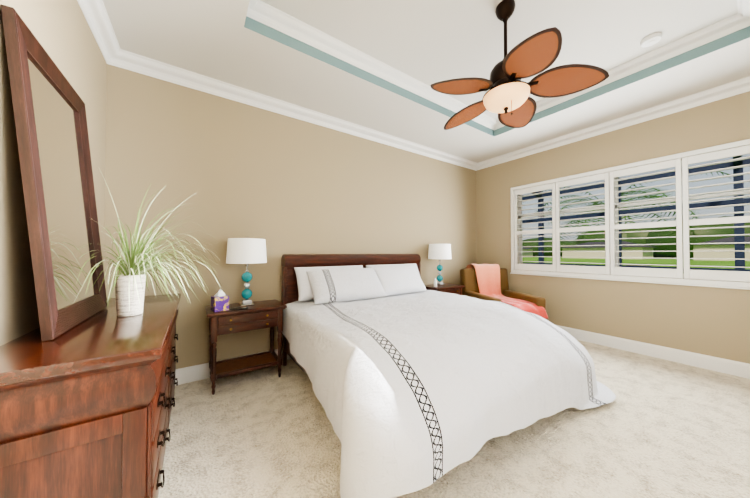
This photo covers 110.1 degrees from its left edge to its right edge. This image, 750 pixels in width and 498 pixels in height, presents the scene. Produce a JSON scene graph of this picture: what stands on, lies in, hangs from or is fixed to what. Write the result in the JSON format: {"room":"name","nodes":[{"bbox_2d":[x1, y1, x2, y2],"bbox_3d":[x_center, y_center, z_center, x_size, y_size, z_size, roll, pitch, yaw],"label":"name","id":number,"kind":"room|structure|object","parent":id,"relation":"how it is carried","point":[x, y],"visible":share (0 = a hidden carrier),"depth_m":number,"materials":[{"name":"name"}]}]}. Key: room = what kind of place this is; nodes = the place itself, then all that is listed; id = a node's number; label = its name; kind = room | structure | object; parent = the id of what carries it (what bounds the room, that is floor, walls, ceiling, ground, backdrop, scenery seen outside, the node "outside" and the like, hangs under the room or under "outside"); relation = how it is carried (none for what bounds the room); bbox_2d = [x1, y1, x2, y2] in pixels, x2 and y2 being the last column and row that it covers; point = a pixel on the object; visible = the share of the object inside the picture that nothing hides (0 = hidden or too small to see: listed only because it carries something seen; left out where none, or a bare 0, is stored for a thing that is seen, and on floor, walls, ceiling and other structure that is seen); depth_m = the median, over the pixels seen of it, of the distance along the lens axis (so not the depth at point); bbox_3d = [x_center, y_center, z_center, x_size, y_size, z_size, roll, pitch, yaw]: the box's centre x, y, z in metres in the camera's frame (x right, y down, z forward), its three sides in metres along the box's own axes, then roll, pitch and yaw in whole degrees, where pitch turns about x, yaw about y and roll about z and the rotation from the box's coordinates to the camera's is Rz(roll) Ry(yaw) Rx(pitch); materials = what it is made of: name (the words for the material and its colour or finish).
{"room":"bedroom","nodes":[
{"label":"bedroom","id":0,"kind":"room"},
{"bbox_2d":[0,0,106,345],"bbox_3d":[-1.188,-0.360,0.469,0.200,3.160,3.950,1,-1,-34],"label":"wall","id":1,"kind":"structure","parent":0,"point":[61,31],"depth_m":1.19,"materials":[{"name":"beige paint"}]},
{"bbox_2d":[77,0,124,63],"bbox_3d":[-1.067,-1.606,0.573,0.098,0.105,3.720,1,-1,-34],"label":"crown molding","id":2,"kind":"structure","parent":1,"relation":"attached to","point":[99,22],"depth_m":1.89,"materials":[{"name":"white"}]},
{"bbox_2d":[104,64,476,368],"bbox_3d":[-0.201,-0.318,3.658,5.430,3.160,0.200,1,-1,-34],"label":"wall","id":3,"kind":"structure","parent":0,"point":[281,184],"depth_m":2.76,"materials":[{"name":"beige paint"}]},
{"bbox_2d":[175,349,290,385],"bbox_3d":[-0.140,1.190,3.548,5.030,0.142,0.016,1,-1,-34],"label":"baseboard","id":4,"kind":"structure","parent":3,"relation":"attached to","point":[202,371],"depth_m":2.47,"materials":[{"name":"white"}]},
{"bbox_2d":[103,51,476,170],"bbox_3d":[-0.116,-1.567,3.551,5.030,0.105,0.098,1,-1,-34],"label":"crown molding","id":5,"kind":"structure","parent":3,"relation":"attached to","point":[134,62],"depth_m":2.82,"materials":[{"name":"white"}]},
{"bbox_2d":[103,0,749,162],"bbox_3d":[0.971,-1.755,1.964,5.030,0.230,3.950,1,-1,-34],"label":"ceiling","id":6,"kind":"structure","parent":0,"point":[429,42],"depth_m":2.29,"materials":[{"name":"grey paint"}]},
{"bbox_2d":[248,0,265,11],"bbox_3d":[-0.319,-1.787,1.069,0.090,0.090,1.950,1,-1,-34],"label":"crown molding","id":7,"kind":"structure","parent":6,"relation":"attached to","point":[260,11],"depth_m":1.93,"materials":[{"name":"white"}]},
{"bbox_2d":[246,3,498,129],"bbox_3d":[0.398,-1.764,2.820,3.250,0.090,0.090,1,-1,-34],"label":"crown molding","id":8,"kind":"structure","parent":6,"relation":"attached to","point":[273,17],"depth_m":2.41,"materials":[{"name":"white"}]},
{"bbox_2d":[430,0,608,129],"bbox_3d":[0.960,-1.387,2.009,1.161,0.864,1.126,1,-1,-34],"label":"fan","id":9,"kind":"object","parent":6,"relation":"hanging from","point":[509,100],"visible":1,"depth_m":1.84,"materials":[{"name":"brown wood"}]},
{"bbox_2d":[498,15,741,127],"bbox_3d":[2.289,-1.764,2.853,0.090,0.090,1.950,1,-1,-34],"label":"crown molding","id":10,"kind":"structure","parent":6,"relation":"attached to","point":[725,27],"depth_m":2.39,"materials":[{"name":"white"}]},
{"bbox_2d":[640,32,661,47],"bbox_3d":[2.383,-1.796,2.264,0.132,0.039,0.132,1,-1,-34],"label":"smoke detector","id":11,"kind":"object","parent":6,"relation":"attached to","point":[651,39],"visible":1,"depth_m":2.24,"materials":[{"name":"white plastic"}]},
{"bbox_2d":[734,0,749,28],"bbox_3d":[1.561,-1.787,1.119,3.250,0.090,0.090,1,-1,-34],"label":"crown molding","id":12,"kind":"structure","parent":6,"relation":"attached to","point":[742,17],"depth_m":2.01,"materials":[{"name":"white paint"}]},
{"bbox_2d":[158,339,749,497],"bbox_3d":[0.971,1.289,1.923,5.430,0.100,4.350,1,-1,-34],"label":"floor","id":13,"kind":"structure","parent":0,"point":[659,428],"depth_m":1.66,"materials":[{"name":"carpet"}]},
{"bbox_2d":[0,293,180,497],"bbox_3d":[-1.448,0.803,1.475,0.511,0.860,1.576,1,-1,-34],"label":"dresser","id":14,"kind":"object","parent":13,"relation":"on","point":[86,407],"visible":1,"depth_m":0.91,"materials":[{"name":"brown wood"}]},
{"bbox_2d":[1,4,107,340],"bbox_3d":[-1.568,-0.275,1.341,0.032,1.290,0.780,-6,3,-34],"label":"mirror","id":15,"kind":"object","parent":14,"relation":"on","point":[49,109],"visible":0.98,"depth_m":1.21,"materials":[{"name":"brown wood"}]},
{"bbox_2d":[72,173,226,316],"bbox_3d":[-1.234,-0.005,1.624,0.732,0.757,1.049,1,-1,-34],"label":"plant","id":16,"kind":"object","parent":14,"relation":"on","point":[129,283],"visible":1,"depth_m":1.44,"materials":[{"name":"green plant"}]},
{"bbox_2d":[206,299,286,394],"bbox_3d":[-1.241,0.897,2.527,0.655,0.700,0.405,1,-1,-34],"label":"nightstand","id":17,"kind":"object","parent":13,"relation":"on","point":[263,314],"visible":0.98,"depth_m":2.44,"materials":[{"name":"brown wood"}]},
{"bbox_2d":[211,289,228,311],"bbox_3d":[-1.376,0.451,2.328,0.114,0.186,0.114,-1,-1,44],"label":"tissue box","id":18,"kind":"object","parent":17,"relation":"on","point":[219,300],"visible":1,"depth_m":2.29,"materials":[{"name":"purple cardboard"}]},
{"bbox_2d":[230,307,247,309],"bbox_3d":[-1.233,0.540,2.383,0.144,0.008,0.072,0,-1,-19],"label":"phone","id":19,"kind":"object","parent":17,"relation":"on","point":[238,308],"visible":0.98,"depth_m":2.36,"materials":[{"name":"black plastic"}]},
{"bbox_2d":[226,236,266,306],"bbox_3d":[-1.256,0.209,2.571,0.360,0.675,0.360,1,-1,-34],"label":"lamp","id":20,"kind":"object","parent":17,"relation":"on","point":[246,251],"visible":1,"depth_m":2.45,"materials":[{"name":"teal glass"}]},
{"bbox_2d":[425,283,464,294],"bbox_3d":[1.040,0.918,4.087,0.620,0.700,0.405,1,-1,-34],"label":"nightstand","id":21,"kind":"object","parent":13,"relation":"on","point":[451,288],"visible":0.1,"depth_m":3.96,"materials":[{"name":"brown wood"}]},
{"bbox_2d":[428,242,451,285],"bbox_3d":[1.018,0.230,4.127,0.360,0.675,0.360,1,-1,-34],"label":"lamp","id":22,"kind":"object","parent":21,"relation":"on","point":[439,251],"visible":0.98,"depth_m":4.00,"materials":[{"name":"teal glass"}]},
{"bbox_2d":[281,254,615,497],"bbox_3d":[0.444,0.650,2.521,2.483,1.194,2.361,1,-1,-34],"label":"bed","id":23,"kind":"object","parent":13,"relation":"on","point":[416,385],"visible":1,"depth_m":1.64,"materials":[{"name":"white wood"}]},
{"bbox_2d":[294,265,362,301],"bbox_3d":[-0.475,0.375,3.022,0.903,0.399,0.204,1,-25,-34],"label":"pillow","id":24,"kind":"object","parent":23,"relation":"on","point":[301,272],"depth_m":2.81,"materials":[{"name":"white fabric"}]},
{"bbox_2d":[306,268,386,303],"bbox_3d":[-0.302,0.391,2.907,0.882,0.441,0.204,0,-45,-31],"label":"pillow","id":25,"kind":"object","parent":23,"relation":"on","point":[326,285],"depth_m":2.80,"materials":[{"name":"white fabric"}]},
{"bbox_2d":[366,263,420,277],"bbox_3d":[0.285,0.382,3.541,0.903,0.399,0.204,1,-25,-34],"label":"pillow","id":26,"kind":"object","parent":23,"relation":"on","point":[368,265],"depth_m":3.53,"materials":[{"name":"white fabric"}]},
{"bbox_2d":[373,266,426,295],"bbox_3d":[0.306,0.395,3.338,0.777,0.420,0.194,1,-41,-37],"label":"pillow","id":27,"kind":"object","parent":23,"relation":"on","point":[392,280],"depth_m":3.23,"materials":[{"name":"white fabric"}]},
{"bbox_2d":[460,263,547,318],"bbox_3d":[1.883,0.750,3.986,0.800,1.032,1.028,0,-1,-9],"label":"chair","id":28,"kind":"object","parent":13,"relation":"on","point":[489,282],"visible":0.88,"depth_m":4.22,"materials":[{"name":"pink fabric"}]},
{"bbox_2d":[476,91,749,363],"bbox_3d":[3.129,-0.321,3.421,0.200,3.160,3.950,1,-1,-34],"label":"wall","id":29,"kind":"structure","parent":0,"point":[712,321],"depth_m":3.20,"materials":[{"name":"beige paint"}]},
{"bbox_2d":[477,76,749,169],"bbox_3d":[3.003,-1.569,3.357,0.098,0.105,3.720,1,-1,-34],"label":"crown molding","id":30,"kind":"structure","parent":29,"relation":"attached to","point":[740,86],"depth_m":3.16,"materials":[{"name":"white"}]},
{"bbox_2d":[510,139,749,289],"bbox_3d":[3.080,-0.322,3.418,0.205,1.448,2.570,1,-1,-34],"label":"window shutters","id":31,"kind":"object","parent":29,"relation":"attached to","point":[612,226],"visible":1,"depth_m":3.16,"materials":[{"name":"white wood"}]},
{"bbox_2d":[556,325,749,378],"bbox_3d":[3.037,1.187,3.344,0.016,0.142,3.900,1,-1,-34],"label":"baseboard","id":32,"kind":"structure","parent":29,"relation":"attached to","point":[731,367],"depth_m":2.95,"materials":[{"name":"white"}]},
{"label":"outside","id":33,"kind":"structure","parent":0,"visible":0},
{"bbox_2d":[523,257,749,273],"bbox_3d":[208.313,3.366,142.357,495.410,0.050,600.000,1,-1,-34],"label":"lawn","id":34,"kind":"structure","parent":33,"point":[660,262],"depth_m":38.22,"materials":[{"name":"green plant"}]},
{"bbox_2d":[523,247,532,255],"bbox_3d":[40.127,0.644,88.408,11.200,3.971,21.267,1,-1,-34],"label":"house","id":35,"kind":"structure","parent":34,"relation":"on","point":[524,248],"materials":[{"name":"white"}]},
{"bbox_2d":[561,241,656,258],"bbox_3d":[56.572,0.262,64.367,11.200,4.100,15.897,1,-1,-34],"label":"house","id":36,"kind":"structure","parent":34,"relation":"on","point":[628,247],"materials":[{"name":"white"}]},
{"bbox_2d":[523,171,730,264],"bbox_3d":[7.416,-0.310,8.336,4.736,3.782,4.810,1,-1,-34],"label":"palm tree","id":37,"kind":"object","parent":34,"relation":"on","point":[653,196],"depth_m":7.92,"materials":[{"name":"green plant"}]},
{"bbox_2d":[522,155,749,271],"bbox_3d":[4.538,-0.314,4.263,3.064,3.669,17.150,1,-1,-34],"label":"cage","id":38,"kind":"object","parent":34,"relation":"on","point":[740,255],"visible":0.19,"depth_m":5.14,"materials":[{"name":"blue metal"}]},
{"bbox_2d":[522,216,749,257],"bbox_3d":[84.342,-2.566,69.751,27.009,12.098,355.136,1,-1,-34],"label":"trees","id":39,"kind":"object","parent":34,"relation":"on","point":[727,231],"depth_m":72.77,"materials":[{"name":"green plant"}]},
{"bbox_2d":[691,236,749,260],"bbox_3d":[69.983,-0.129,44.763,11.200,4.367,20.236,1,-1,-34],"label":"house","id":40,"kind":"structure","parent":34,"relation":"on","point":[704,247],"depth_m":47.70,"materials":[{"name":"white"}]}
]}

